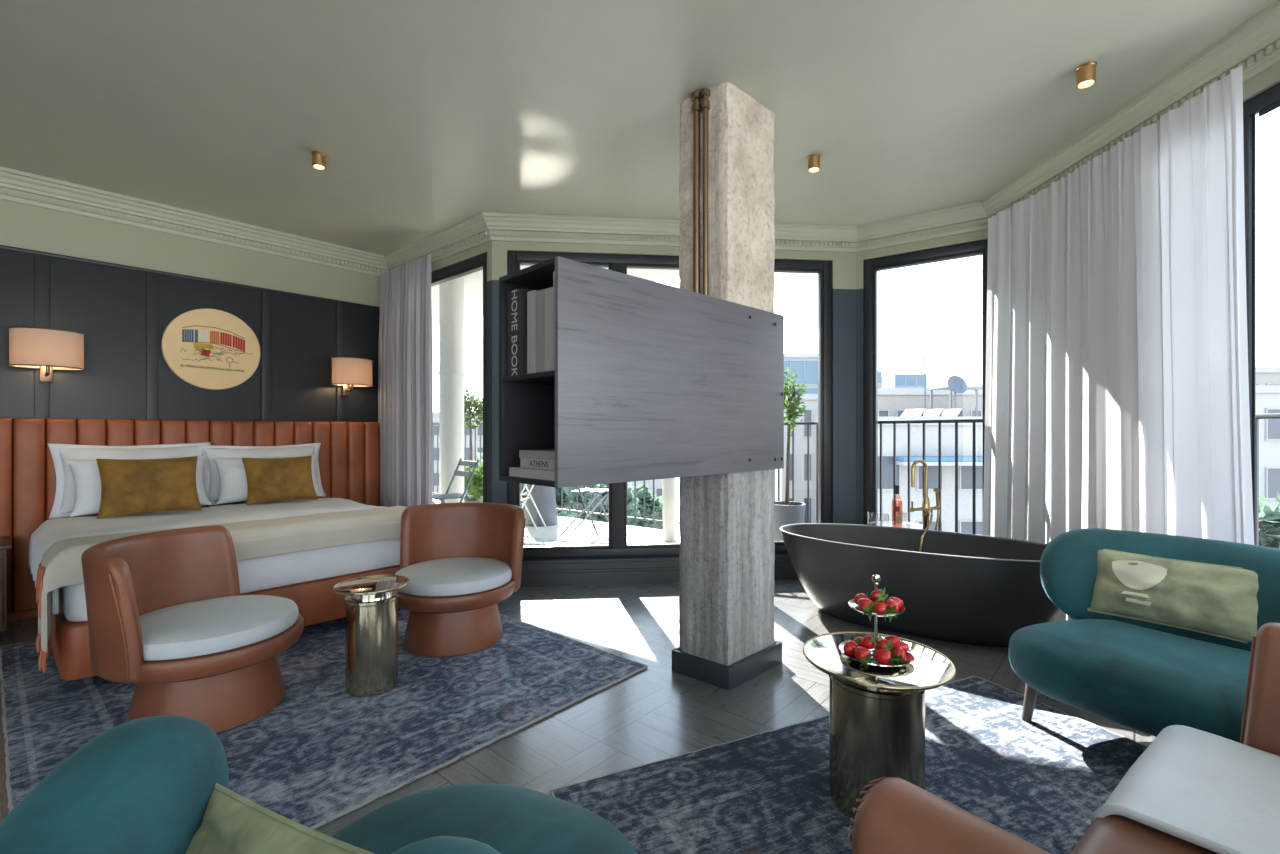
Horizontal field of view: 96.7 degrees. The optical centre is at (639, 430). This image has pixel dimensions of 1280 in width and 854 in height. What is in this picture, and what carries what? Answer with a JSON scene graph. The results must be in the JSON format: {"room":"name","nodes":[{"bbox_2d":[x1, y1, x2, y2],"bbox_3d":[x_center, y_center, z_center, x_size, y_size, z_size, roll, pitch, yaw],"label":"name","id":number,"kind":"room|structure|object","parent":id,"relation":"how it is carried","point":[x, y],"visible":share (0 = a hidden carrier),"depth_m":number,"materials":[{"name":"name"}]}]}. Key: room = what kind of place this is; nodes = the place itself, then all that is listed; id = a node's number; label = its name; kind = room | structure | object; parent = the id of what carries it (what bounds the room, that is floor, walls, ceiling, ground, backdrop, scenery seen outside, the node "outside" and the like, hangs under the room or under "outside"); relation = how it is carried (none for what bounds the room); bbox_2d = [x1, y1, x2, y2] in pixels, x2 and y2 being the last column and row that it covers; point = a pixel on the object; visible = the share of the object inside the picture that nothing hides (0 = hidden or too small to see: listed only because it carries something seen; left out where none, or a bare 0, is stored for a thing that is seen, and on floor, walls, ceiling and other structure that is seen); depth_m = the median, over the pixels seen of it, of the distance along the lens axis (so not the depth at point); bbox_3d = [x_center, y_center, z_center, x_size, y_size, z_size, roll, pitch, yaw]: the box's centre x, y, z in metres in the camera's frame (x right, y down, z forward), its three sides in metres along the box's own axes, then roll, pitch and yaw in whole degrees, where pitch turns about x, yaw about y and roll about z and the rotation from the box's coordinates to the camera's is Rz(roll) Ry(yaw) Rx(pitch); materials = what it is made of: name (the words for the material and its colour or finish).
{"room":"hotel room","nodes":[
{"label":"hotel room","id":0,"kind":"room"},
{"bbox_2d":[0,199,379,306],"bbox_3d":[-4.169,-0.220,3.604,0.180,2.840,5.173,0,0,41],"label":"wall","id":1,"kind":"structure","parent":0,"point":[24,226],"depth_m":4.24,"materials":[{"name":"paint"}]},
{"bbox_2d":[0,245,379,421],"bbox_3d":[-3.770,0.013,3.900,0.037,2.374,4.143,0,0,41],"label":"panelling","id":2,"kind":"object","parent":1,"relation":"attached to","point":[123,313],"visible":0.38,"depth_m":4.14,"materials":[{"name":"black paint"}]},
{"bbox_2d":[8,326,84,381],"bbox_3d":[-3.780,-0.479,3.631,0.288,0.319,0.340,0,0,41],"label":"wall sconce","id":3,"kind":"object","parent":2,"relation":"attached to","point":[47,350],"visible":1,"depth_m":3.54,"materials":[{"name":"beige fabric"}]},
{"bbox_2d":[0,418,379,620],"bbox_3d":[-3.483,0.558,4.132,0.091,1.283,3.170,0,0,41],"label":"headboard","id":4,"kind":"object","parent":2,"relation":"attached to","point":[349,452],"visible":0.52,"depth_m":3.92,"materials":[{"name":"orange leather"}]},
{"bbox_2d":[161,308,260,389],"bbox_3d":[-3.303,-0.632,4.407,0.032,0.624,0.624,0,0,41],"label":"wall plaque","id":5,"kind":"object","parent":2,"relation":"attached to","point":[212,349],"visible":1,"depth_m":4.38,"materials":[{"name":"beige ceramic"}]},
{"bbox_2d":[331,357,372,395],"bbox_3d":[-2.551,-0.479,5.045,0.288,0.319,0.340,0,0,41],"label":"wall sconce","id":6,"kind":"object","parent":2,"relation":"attached to","point":[347,372],"visible":1,"depth_m":4.93,"materials":[{"name":"beige fabric"}]},
{"bbox_2d":[0,166,387,276],"bbox_3d":[-4.057,-1.554,3.506,0.118,0.172,5.172,0,0,41],"label":"trim","id":7,"kind":"structure","parent":1,"relation":"attached to","point":[17,186],"depth_m":4.20,"materials":[{"name":"paint"}]},
{"bbox_2d":[378,254,432,506],"bbox_3d":[-2.097,-0.142,5.056,0.995,2.660,0.126,0,0,42],"label":"curtain","id":8,"kind":"object","parent":1,"relation":"hanging from","point":[405,360],"visible":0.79,"depth_m":4.97,"materials":[{"name":"white fabric"}]},
{"bbox_2d":[431,241,491,502],"bbox_3d":[-1.714,-0.220,5.010,1.682,2.840,0.180,0,0,41],"label":"wall","id":9,"kind":"structure","parent":0,"point":[484,248],"depth_m":4.42,"materials":[{"name":"paint"}]},
{"bbox_2d":[384,212,491,270],"bbox_3d":[-1.793,-1.554,4.881,1.733,0.172,0.118,0,0,41],"label":"trim","id":10,"kind":"structure","parent":9,"relation":"attached to","point":[472,232],"depth_m":4.70,"materials":[{"name":"paint"}]},
{"bbox_2d":[431,253,486,501],"bbox_3d":[-1.652,-0.200,4.903,1.315,2.400,0.070,0,0,41],"label":"window","id":11,"kind":"structure","parent":9,"relation":"in","point":[478,263],"depth_m":4.50,"materials":[{"name":"black metal"}]},
{"bbox_2d":[431,265,679,326],"bbox_3d":[-1.034,-1.755,6.064,12.220,0.210,2.466,0,0,37],"label":"roof slab","id":12,"kind":"structure","parent":0,"point":[473,282],"depth_m":6.59,"materials":[{"name":"white paint"}]},
{"bbox_2d":[432,499,679,544],"bbox_3d":[-1.034,1.200,6.064,12.220,0.240,2.466,0,0,37],"label":"floor","id":13,"kind":"structure","parent":0,"point":[585,534],"depth_m":6.00,"materials":[{"name":"tile"}]},
{"bbox_2d":[439,276,464,502],"bbox_3d":[-2.000,-0.280,6.050,0.264,2.720,0.264,0,0,0],"label":"column","id":14,"kind":"structure","parent":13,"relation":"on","point":[451,293],"depth_m":5.95,"materials":[{"name":"white paint"}]},
{"bbox_2d":[432,458,478,503],"bbox_3d":[-1.794,0.676,5.503,0.444,0.802,0.402,0,0,-42],"label":"folding chair","id":15,"kind":"object","parent":13,"relation":"on","point":[441,497],"visible":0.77,"depth_m":5.48,"materials":[{"name":"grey metal"}]},
{"bbox_2d":[432,425,482,494],"bbox_3d":[-3.410,0.497,9.020,3.903,1.165,0.043,0,0,40],"label":"balcony railing","id":16,"kind":"object","parent":13,"relation":"on","point":[437,426],"visible":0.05,"depth_m":8.77,"materials":[{"name":"metal"}]},
{"bbox_2d":[464,389,482,501],"bbox_3d":[-2.018,0.285,6.739,0.516,1.591,0.554,0,0,0],"label":"potted tree","id":17,"kind":"object","parent":13,"relation":"on","point":[467,404],"visible":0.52,"depth_m":6.68,"materials":[{"name":"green plant"}]},
{"bbox_2d":[464,460,482,501],"bbox_3d":[-1.924,0.699,6.527,0.489,0.761,0.526,0,0,0],"label":"bush","id":18,"kind":"object","parent":13,"relation":"on","point":[476,482],"visible":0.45,"depth_m":6.40,"materials":[{"name":"green plant"}]},
{"bbox_2d":[524,484,557,526],"bbox_3d":[-1.152,0.705,6.620,0.400,0.750,0.400,0,0,0],"label":"planter","id":19,"kind":"object","parent":13,"relation":"on","point":[544,498],"visible":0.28,"depth_m":6.47,"materials":[{"name":"grey concrete"}]},
{"bbox_2d":[524,538,582,545],"bbox_3d":[-1.005,1.075,5.200,1.010,0.008,1.010,0,0,0],"label":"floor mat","id":20,"kind":"object","parent":13,"relation":"on","point":[527,541],"visible":0.18,"depth_m":5.46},
{"bbox_2d":[561,485,607,536],"bbox_3d":[-0.553,0.676,6.002,0.444,0.802,0.402,0,0,19],"label":"folding chair","id":21,"kind":"object","parent":13,"relation":"on","point":[594,489],"visible":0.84,"depth_m":5.87,"materials":[{"name":"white metal"}]},
{"bbox_2d":[520,480,662,522],"bbox_3d":[-0.810,0.497,6.905,2.802,1.165,0.042,0,0,38],"label":"balcony railing","id":22,"kind":"object","parent":13,"relation":"on","point":[521,504],"visible":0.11,"depth_m":6.38,"materials":[{"name":"black metal"}]},
{"bbox_2d":[662,478,676,541],"bbox_3d":[0.291,0.662,5.613,0.216,0.835,0.222,0,0,-43],"label":"column","id":23,"kind":"structure","parent":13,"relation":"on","point":[669,485],"depth_m":5.54,"materials":[{"name":"white"}]},
{"bbox_2d":[774,368,807,540],"bbox_3d":[1.393,0.241,5.350,0.362,1.678,0.340,0,0,0],"label":"potted tree","id":24,"kind":"object","parent":13,"relation":"on","point":[786,512],"visible":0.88,"depth_m":5.28,"materials":[{"name":"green plant"}]},
{"bbox_2d":[774,422,814,522],"bbox_3d":[1.490,0.497,5.530,0.481,1.165,0.040,0,0,45],"label":"balcony railing","id":25,"kind":"object","parent":13,"relation":"on","point":[796,423],"visible":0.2,"depth_m":5.47,"materials":[{"name":"black metal"}]},
{"bbox_2d":[1256,413,1279,545],"bbox_3d":[3.150,0.497,2.325,0.040,1.165,1.164,0,0,-9],"label":"balcony railing","id":26,"kind":"object","parent":13,"relation":"on","point":[1272,415],"visible":0.02,"depth_m":2.83,"materials":[{"name":"black metal"}]},
{"bbox_2d":[0,580,1155,836],"bbox_3d":[-1.209,1.325,1.486,9.578,0.250,8.532,0,0,0],"label":"floor","id":27,"kind":"structure","parent":0,"point":[657,712],"depth_m":2.57,"materials":[{"name":"grey wood"}]},
{"bbox_2d":[0,536,11,631],"bbox_3d":[-3.867,0.918,3.181,0.491,0.540,0.470,0,0,41],"label":"nightstand","id":28,"kind":"object","parent":27,"relation":"on","point":[5,542],"visible":1,"depth_m":3.20,"materials":[{"name":"brown wood"}]},
{"bbox_2d":[0,715,636,853],"bbox_3d":[-0.389,0.836,0.820,1.010,0.727,0.923,0,0,-33],"label":"sofa","id":29,"kind":"object","parent":27,"relation":"on","point":[145,785],"visible":0.95,"depth_m":0.89,"materials":[{"name":"teal fabric"}]},
{"bbox_2d":[185,783,374,853],"bbox_3d":[-0.553,0.684,0.846,0.428,0.171,0.148,0,0,28],"label":"cushion","id":30,"kind":"object","parent":29,"relation":"on","point":[232,823],"visible":0.95,"depth_m":0.86,"materials":[{"name":"green fabric"}]},
{"bbox_2d":[0,609,647,829],"bbox_3d":[-1.742,1.194,3.004,2.862,0.012,2.160,0,0,41],"label":"rug","id":31,"kind":"object","parent":27,"relation":"on","point":[324,753],"visible":0.56,"depth_m":2.39,"materials":[{"name":"blue carpet"}]},
{"bbox_2d":[81,525,303,733],"bbox_3d":[-1.859,0.821,2.426,0.738,0.735,0.758,0,0,-9],"label":"swivel chair","id":32,"kind":"object","parent":31,"relation":"on","point":[168,617],"visible":1,"depth_m":2.28,"materials":[{"name":"leather"}]},
{"bbox_2d":[139,595,298,660],"bbox_3d":[-1.835,0.815,2.430,0.648,0.087,0.648,0,0,-9],"label":"seat cushion","id":33,"kind":"object","parent":32,"relation":"on","point":[182,627],"depth_m":2.32,"materials":[{"name":"beige fabric"}]},
{"bbox_2d":[50,538,400,684],"bbox_3d":[-2.628,0.883,3.701,1.700,0.610,1.700,0,0,41],"label":"bed","id":34,"kind":"object","parent":31,"relation":"on","point":[308,578],"visible":0.35,"depth_m":3.20,"materials":[{"name":"white fabric"}]},
{"bbox_2d":[47,442,215,518],"bbox_3d":[-3.469,0.316,3.929,0.254,0.474,0.861,0,0,42],"label":"pillow","id":35,"kind":"object","parent":34,"relation":"on","point":[63,504],"visible":0.37,"depth_m":3.74,"materials":[{"name":"white fabric"}]},
{"bbox_2d":[29,498,380,614],"bbox_3d":[-2.526,0.670,3.612,1.371,0.282,1.802,0,0,41],"label":"duvet","id":36,"kind":"object","parent":34,"relation":"on","point":[51,531],"visible":0.51,"depth_m":3.46,"materials":[{"name":"white fabric"}]},
{"bbox_2d":[66,456,211,516],"bbox_3d":[-3.330,0.354,3.816,0.246,0.347,0.723,0,0,39],"label":"pillow","id":37,"kind":"object","parent":36,"relation":"on","point":[85,473],"visible":0.34,"depth_m":3.58,"materials":[{"name":"white fabric"}]},
{"bbox_2d":[96,456,201,518],"bbox_3d":[-3.172,0.353,3.690,0.511,0.360,0.231,0,0,-44],"label":"cushion","id":38,"kind":"object","parent":36,"relation":"on","point":[149,485],"visible":1,"depth_m":3.62,"materials":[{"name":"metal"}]},
{"bbox_2d":[36,506,406,672],"bbox_3d":[-2.084,0.773,3.221,0.357,0.518,1.834,0,0,41],"label":"throw blanket","id":39,"kind":"object","parent":36,"relation":"on","point":[60,566],"visible":0.67,"depth_m":3.09,"materials":[{"name":"beige fabric"}]},
{"bbox_2d":[213,455,322,503],"bbox_3d":[-2.852,0.362,4.390,0.704,0.332,0.250,0,0,-45],"label":"pillow","id":40,"kind":"object","parent":36,"relation":"on","point":[231,471],"visible":0.47,"depth_m":4.17,"materials":[{"name":"white fabric"}]},
{"bbox_2d":[242,456,317,504],"bbox_3d":[-2.709,0.363,4.290,0.218,0.338,0.470,0,0,44],"label":"cushion","id":41,"kind":"object","parent":36,"relation":"on","point":[268,479],"visible":1,"depth_m":4.22,"materials":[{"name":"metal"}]},
{"bbox_2d":[201,443,325,505],"bbox_3d":[-2.963,0.325,4.496,0.262,0.451,0.865,0,0,44],"label":"pillow","id":42,"kind":"object","parent":34,"relation":"on","point":[211,476],"visible":0.36,"depth_m":4.38,"materials":[{"name":"white fabric"}]},
{"bbox_2d":[333,575,409,696],"bbox_3d":[-1.246,0.948,2.648,0.324,0.480,0.324,0,0,-17],"label":"side table","id":43,"kind":"object","parent":31,"relation":"on","point":[371,605],"visible":1,"depth_m":2.56,"materials":[{"name":"gold metal"}]},
{"bbox_2d":[395,502,525,656],"bbox_3d":[-1.058,0.821,3.276,0.758,0.735,0.738,0,0,5],"label":"swivel chair","id":44,"kind":"object","parent":31,"relation":"on","point":[460,560],"visible":0.94,"depth_m":3.21,"materials":[{"name":"leather"}]},
{"bbox_2d":[395,557,511,595],"bbox_3d":[-1.060,0.815,3.252,0.648,0.087,0.648,0,0,5],"label":"seat cushion","id":45,"kind":"object","parent":44,"relation":"on","point":[428,576],"depth_m":3.10,"materials":[{"name":"beige fabric"}]},
{"bbox_2d":[679,82,774,665],"bbox_3d":[0.437,-0.221,2.889,0.471,2.839,0.305,0,0,-45],"label":"column","id":46,"kind":"structure","parent":27,"relation":"on","point":[727,198],"depth_m":2.75,"materials":[{"name":"concrete"}]},
{"bbox_2d":[499,256,783,487],"bbox_3d":[0.099,-0.202,2.578,1.434,0.791,0.390,0,0,-44],"label":"shelving unit","id":47,"kind":"object","parent":46,"relation":"attached to","point":[650,380],"visible":1,"depth_m":2.26,"materials":[{"name":"grey wood"}]},
{"bbox_2d":[507,288,531,375],"bbox_3d":[-0.387,-0.371,2.260,0.261,0.330,0.098,0,0,-44],"label":"book","id":48,"kind":"object","parent":47,"relation":"on","point":[516,299],"visible":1,"depth_m":2.15,"materials":[{"name":"grey paper"}]},
{"bbox_2d":[503,370,554,384],"bbox_3d":[-0.295,-0.201,2.194,0.326,0.018,0.345,0,0,-44],"label":"shelf","id":49,"kind":"object","parent":47,"relation":"attached to","point":[546,377],"depth_m":2.16,"materials":[{"name":"black wood"}]},
{"bbox_2d":[527,290,536,373],"bbox_3d":[-0.313,-0.363,2.184,0.250,0.305,0.046,0,0,-44],"label":"book","id":50,"kind":"object","parent":47,"relation":"on","point":[531,295],"visible":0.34,"depth_m":2.09,"materials":[{"name":"grey paper"}]},
{"bbox_2d":[509,467,554,480],"bbox_3d":[-0.301,0.157,2.171,0.270,0.034,0.300,0,0,-44],"label":"book","id":51,"kind":"object","parent":47,"relation":"on","point":[541,474],"visible":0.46,"depth_m":2.07,"materials":[{"name":"grey paper"}]},
{"bbox_2d":[520,458,554,469],"bbox_3d":[-0.283,0.121,2.157,0.241,0.036,0.245,0,0,-44],"label":"book","id":52,"kind":"object","parent":51,"relation":"on","point":[543,464],"visible":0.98,"depth_m":2.08,"materials":[{"name":"grey paper"}]},
{"bbox_2d":[519,449,554,459],"bbox_3d":[-0.288,0.087,2.153,0.230,0.030,0.255,0,0,-44],"label":"book","id":53,"kind":"object","parent":52,"relation":"on","point":[546,454],"visible":0.38,"depth_m":2.08,"materials":[{"name":"grey paper"}]},
{"bbox_2d":[536,289,544,371],"bbox_3d":[-0.275,-0.360,2.151,0.250,0.300,0.050,0,0,-44],"label":"book","id":54,"kind":"object","parent":47,"relation":"on","point":[540,295],"visible":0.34,"depth_m":2.06,"materials":[{"name":"grey paper"}]},
{"bbox_2d":[545,287,552,370],"bbox_3d":[-0.235,-0.360,2.116,0.250,0.300,0.050,0,0,-44],"label":"book","id":55,"kind":"object","parent":47,"relation":"on","point":[549,291],"visible":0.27,"depth_m":2.03,"materials":[{"name":"grey paper"}]},
{"bbox_2d":[672,640,781,689],"bbox_3d":[0.448,1.147,2.900,0.488,0.105,0.338,0,0,-44],"label":"baseboard","id":56,"kind":"structure","parent":46,"relation":"attached to","point":[729,677],"depth_m":2.75,"materials":[{"name":"grey paint"}]},
{"bbox_2d":[550,676,1147,853],"bbox_3d":[1.288,1.194,0.960,2.130,0.012,3.012,0,0,-25],"label":"rug","id":57,"kind":"object","parent":27,"relation":"on","point":[1041,781],"visible":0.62,"depth_m":1.91,"materials":[{"name":"blue carpet"}]},
{"bbox_2d":[803,632,955,818],"bbox_3d":[0.758,0.956,1.829,0.452,0.465,0.452,0,0,-17],"label":"side table","id":58,"kind":"object","parent":57,"relation":"on","point":[877,713],"visible":0.84,"depth_m":1.72,"materials":[{"name":"gold metal"}]},
{"bbox_2d":[839,575,914,666],"bbox_3d":[0.755,0.592,1.819,0.224,0.266,0.224,0,0,0],"label":"tiered stand","id":59,"kind":"object","parent":58,"relation":"on","point":[910,656],"visible":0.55,"depth_m":1.79,"materials":[{"name":"silver metal"}]},
{"bbox_2d":[854,646,874,665],"bbox_3d":[0.695,0.708,1.763,0.064,0.068,0.065,0,0,26],"label":"strawberry","id":60,"kind":"object","parent":59,"relation":"on","point":[863,654],"visible":0.91,"depth_m":1.75,"materials":[{"name":"red plant"}]},
{"bbox_2d":[873,649,898,667],"bbox_3d":[0.758,0.703,1.749,0.068,0.074,0.068,0,0,-10],"label":"strawberry","id":61,"kind":"object","parent":59,"relation":"on","point":[882,656],"visible":0.88,"depth_m":1.74,"materials":[{"name":"red plant"}]},
{"bbox_2d":[847,776,1050,853],"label":"lounge chair","id":62,"kind":"object","parent":57,"relation":"on","point":[898,815],"depth_m":0.89,"materials":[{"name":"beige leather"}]},
{"bbox_2d":[1069,815,1218,853],"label":"lounge chair","id":63,"kind":"object","parent":57,"relation":"on","point":[1111,834],"depth_m":1.07,"materials":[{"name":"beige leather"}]},
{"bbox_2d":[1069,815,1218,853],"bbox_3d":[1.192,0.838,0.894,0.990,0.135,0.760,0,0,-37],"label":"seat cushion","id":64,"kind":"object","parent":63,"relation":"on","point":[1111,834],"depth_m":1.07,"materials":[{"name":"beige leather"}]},
{"bbox_2d":[1091,725,1279,853],"bbox_3d":[1.352,0.805,1.038,0.542,0.136,0.718,0,0,-37],"label":"seat cushion","id":65,"kind":"object","parent":63,"relation":"on","point":[1218,794],"visible":0.91,"depth_m":1.18,"materials":[{"name":"white fabric"}]},
{"bbox_2d":[1009,528,1279,742],"bbox_3d":[2.056,0.815,2.064,0.845,0.751,1.185,0,0,-33],"label":"settee","id":66,"kind":"object","parent":57,"relation":"on","point":[1146,677],"visible":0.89,"depth_m":2.09,"materials":[{"name":"teal fabric"}]},
{"bbox_2d":[1087,549,1258,642],"bbox_3d":[2.130,0.645,2.276,0.186,0.269,0.542,0,0,-42],"label":"cushion","id":67,"kind":"object","parent":66,"relation":"on","point":[1205,598],"visible":0.87,"depth_m":2.22,"materials":[{"name":"green fabric"}]},
{"bbox_2d":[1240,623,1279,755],"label":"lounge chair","id":68,"kind":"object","parent":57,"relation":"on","point":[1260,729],"depth_m":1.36,"materials":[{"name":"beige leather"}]},
{"bbox_2d":[867,521,922,528],"bbox_3d":[1.915,0.951,4.235,0.420,0.498,0.420,0,0,-11],"label":"table","id":69,"kind":"object","parent":27,"relation":"on","point":[880,523],"visible":0.18,"depth_m":4.27,"materials":[{"name":"white stone"}]},
{"bbox_2d":[779,523,1061,646],"bbox_3d":[1.715,0.934,3.545,1.731,0.523,0.872,0,0,34],"label":"bathtub","id":70,"kind":"object","parent":27,"relation":"on","point":[975,589],"visible":0.84,"depth_m":3.26,"materials":[{"name":"black stone"}]},
{"bbox_2d":[909,459,939,551],"bbox_3d":[1.992,0.698,3.948,0.346,1.004,0.155,0,0,-34],"label":"tap","id":71,"kind":"object","parent":27,"relation":"on","point":[927,510],"visible":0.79,"depth_m":3.98,"materials":[{"name":"gold metal"}]},
{"bbox_2d":[0,0,1277,255],"bbox_3d":[-1.209,-1.730,1.486,9.578,0.180,8.532,0,0,0],"label":"ceiling","id":72,"kind":"structure","parent":0,"point":[428,117],"depth_m":2.79,"materials":[{"name":"paint"}]},
{"bbox_2d":[311,151,326,169],"bbox_3d":[-1.901,-1.600,3.369,0.080,0.080,0.080,0,0,-23],"label":"ceiling spotlight","id":73,"kind":"object","parent":72,"relation":"attached to","point":[318,158],"visible":1,"depth_m":3.34,"materials":[{"name":"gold metal"}]},
{"bbox_2d":[1075,61,1096,88],"bbox_3d":[2.010,-1.600,2.564,0.080,0.080,0.080,0,0,-23],"label":"ceiling spotlight","id":74,"kind":"object","parent":72,"relation":"attached to","point":[1085,72],"visible":1,"depth_m":2.54,"materials":[{"name":"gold metal"}]},
{"bbox_2d":[492,241,855,559],"bbox_3d":[0.309,-0.220,4.624,2.933,2.840,0.180,0,0,-6],"label":"wall","id":75,"kind":"structure","parent":0,"point":[843,263],"depth_m":4.67,"materials":[{"name":"paint"}]},
{"bbox_2d":[520,554,798,586],"bbox_3d":[0.312,1.101,4.516,2.948,0.199,0.036,0,0,-6],"label":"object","id":76,"kind":"structure","parent":75,"relation":"attached to","point":[643,570],"depth_m":4.45,"materials":[{"name":"grey paint"}]},
{"bbox_2d":[507,251,831,558],"bbox_3d":[0.272,-0.200,4.574,2.622,2.400,0.082,0,0,-6],"label":"window","id":77,"kind":"structure","parent":75,"relation":"in","point":[617,546],"depth_m":4.53,"materials":[{"name":"black metal"}]},
{"bbox_2d":[483,212,857,252],"bbox_3d":[0.298,-1.554,4.473,2.984,0.172,0.118,0,0,-6],"label":"trim","id":78,"kind":"structure","parent":75,"relation":"attached to","point":[501,226],"depth_m":4.43,"materials":[{"name":"paint"}]},
{"bbox_2d":[856,229,987,524],"bbox_3d":[2.216,-0.220,4.473,0.955,2.840,0.180,0,0,36],"label":"wall","id":79,"kind":"structure","parent":0,"point":[982,234],"depth_m":4.66,"materials":[{"name":"paint"}]},
{"bbox_2d":[815,239,987,533],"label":"window","id":80,"kind":"structure","parent":79,"relation":"in","point":[976,248],"depth_m":4.62,"materials":[{"name":"black metal"}]},
{"bbox_2d":[856,201,987,251],"bbox_3d":[2.129,-1.554,4.352,0.955,0.172,0.118,0,0,36],"label":"trim","id":81,"kind":"structure","parent":79,"relation":"attached to","point":[971,217],"depth_m":4.33,"materials":[{"name":"paint"}]},
{"bbox_2d":[1243,63,1279,114],"bbox_3d":[2.640,-0.220,2.910,0.180,2.840,2.420,0,0,0],"label":"wall","id":82,"kind":"structure","parent":0,"point":[1270,77],"depth_m":2.33,"materials":[{"name":"paint"}]},
{"bbox_2d":[982,65,1253,620],"bbox_3d":[2.440,-0.142,3.115,0.080,2.660,1.790,0,0,0],"label":"curtain","id":83,"kind":"object","parent":82,"relation":"hanging from","point":[1117,384],"visible":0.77,"depth_m":2.83,"materials":[{"name":"white fabric"}]},
{"bbox_2d":[981,0,1279,217],"bbox_3d":[2.491,-1.554,2.884,0.118,0.172,2.471,0,0,0],"label":"trim","id":84,"kind":"structure","parent":82,"relation":"attached to","point":[1254,45],"depth_m":2.70,"materials":[{"name":"paint"}]},
{"bbox_2d":[1243,83,1279,544],"bbox_3d":[2.569,-0.200,2.250,0.032,2.400,1.020,0,0,0],"label":"window","id":85,"kind":"structure","parent":82,"relation":"in","point":[1268,100],"depth_m":2.39,"materials":[{"name":"black metal"}]},
{"label":"outside","id":86,"kind":"structure","parent":0,"visible":0},
{"bbox_2d":[676,477,679,530],"bbox_3d":[0.000,15.450,213.500,600.000,0.500,413.000,0,0,0],"label":"ground","id":87,"kind":"structure","parent":86,"point":[678,479],"depth_m":116.09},
{"bbox_2d":[432,412,482,494],"bbox_3d":[-21.221,6.441,76.000,9.467,17.518,12.240,0,0,0],"label":"apartment building","id":88,"kind":"structure","parent":87,"relation":"on","point":[435,414],"depth_m":69.98,"materials":[{"name":"grey"}]},
{"bbox_2d":[557,483,641,525],"bbox_3d":[-1.844,8.160,24.156,3.857,14.088,4.178,0,0,0],"label":"street tree","id":89,"kind":"object","parent":87,"relation":"on","point":[630,501],"visible":0.3,"depth_m":23.03,"materials":[{"name":"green plant"}]},
{"bbox_2d":[630,483,662,529],"bbox_3d":[0.301,8.972,30.002,2.759,12.466,3.157,0,0,0],"label":"street tree","id":90,"kind":"object","parent":87,"relation":"on","point":[639,488],"visible":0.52,"depth_m":29.11,"materials":[{"name":"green plant"}]},
{"bbox_2d":[775,394,817,522],"bbox_3d":[12.373,6.300,45.000,5.020,17.800,10.240,0,0,0],"label":"apartment building","id":91,"kind":"structure","parent":87,"relation":"on","point":[810,400],"depth_m":40.00,"materials":[{"name":"grey"}]},
{"bbox_2d":[784,354,817,393],"bbox_3d":[17.870,3.393,70.000,6.342,23.613,16.240,0,0,0],"label":"office building","id":92,"kind":"structure","parent":87,"relation":"on","point":[806,365],"depth_m":61.97,"materials":[{"name":"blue glass"}]},
{"bbox_2d":[882,374,926,387],"bbox_3d":[71.441,0.087,158.960,8.436,30.226,18.080,0,0,0],"label":"building","id":93,"kind":"structure","parent":87,"relation":"on","point":[895,380],"depth_m":149.97,"materials":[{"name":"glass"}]},
{"bbox_2d":[878,417,982,534],"bbox_3d":[16.750,7.259,30.400,12.293,15.882,7.040,0,0,0],"label":"apartment building","id":94,"kind":"structure","parent":87,"relation":"on","point":[965,430],"depth_m":27.00,"materials":[{"name":"grey"}]},
{"bbox_2d":[896,456,982,465],"bbox_3d":[14.257,1.397,26.490,4.387,0.400,1.000,0,0,0],"label":"awning","id":95,"kind":"object","parent":94,"relation":"attached to","point":[900,460],"visible":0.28,"depth_m":26.04,"materials":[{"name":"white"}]},
{"bbox_2d":[929,385,982,416],"bbox_3d":[17.706,-1.392,31.100,2.724,2.120,2.200,0,0,0],"label":"pergola","id":96,"kind":"object","parent":94,"relation":"on","point":[976,388],"visible":0.48,"depth_m":31.90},
{"bbox_2d":[948,376,966,408],"bbox_3d":[16.372,-1.605,29.367,1.044,2.548,0.466,0,0,0],"label":"satellite dish","id":97,"kind":"object","parent":94,"relation":"on","point":[957,384],"visible":0.95,"depth_m":29.45,"materials":[{"name":"grey metal"}]},
{"bbox_2d":[878,388,982,416],"bbox_3d":[17.299,6.320,38.000,6.873,17.761,8.240,0,0,0],"label":"penthouse","id":98,"kind":"object","parent":87,"relation":"on","point":[892,402],"visible":0.16,"depth_m":34.00,"materials":[{"name":"grey concrete"}]},
{"bbox_2d":[1256,385,1279,505],"bbox_3d":[33.480,6.397,36.000,15.530,17.606,12.240,0,0,0],"label":"apartment building","id":99,"kind":"structure","parent":87,"relation":"on","point":[1267,396],"depth_m":30.00,"materials":[{"name":"grey concrete"}]},
{"bbox_2d":[1256,367,1279,384],"bbox_3d":[47.610,5.247,47.000,6.883,19.905,10.240,0,0,0],"label":"house","id":100,"kind":"structure","parent":87,"relation":"on","point":[1264,375],"depth_m":42.00,"materials":[{"name":"grey"}]},
{"bbox_2d":[1259,492,1279,548],"bbox_3d":[17.722,8.454,15.972,2.812,13.501,2.882,0,0,0],"label":"street tree","id":101,"kind":"object","parent":87,"relation":"on","point":[1269,516],"visible":0.25,"depth_m":15.57,"materials":[{"name":"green plant"}]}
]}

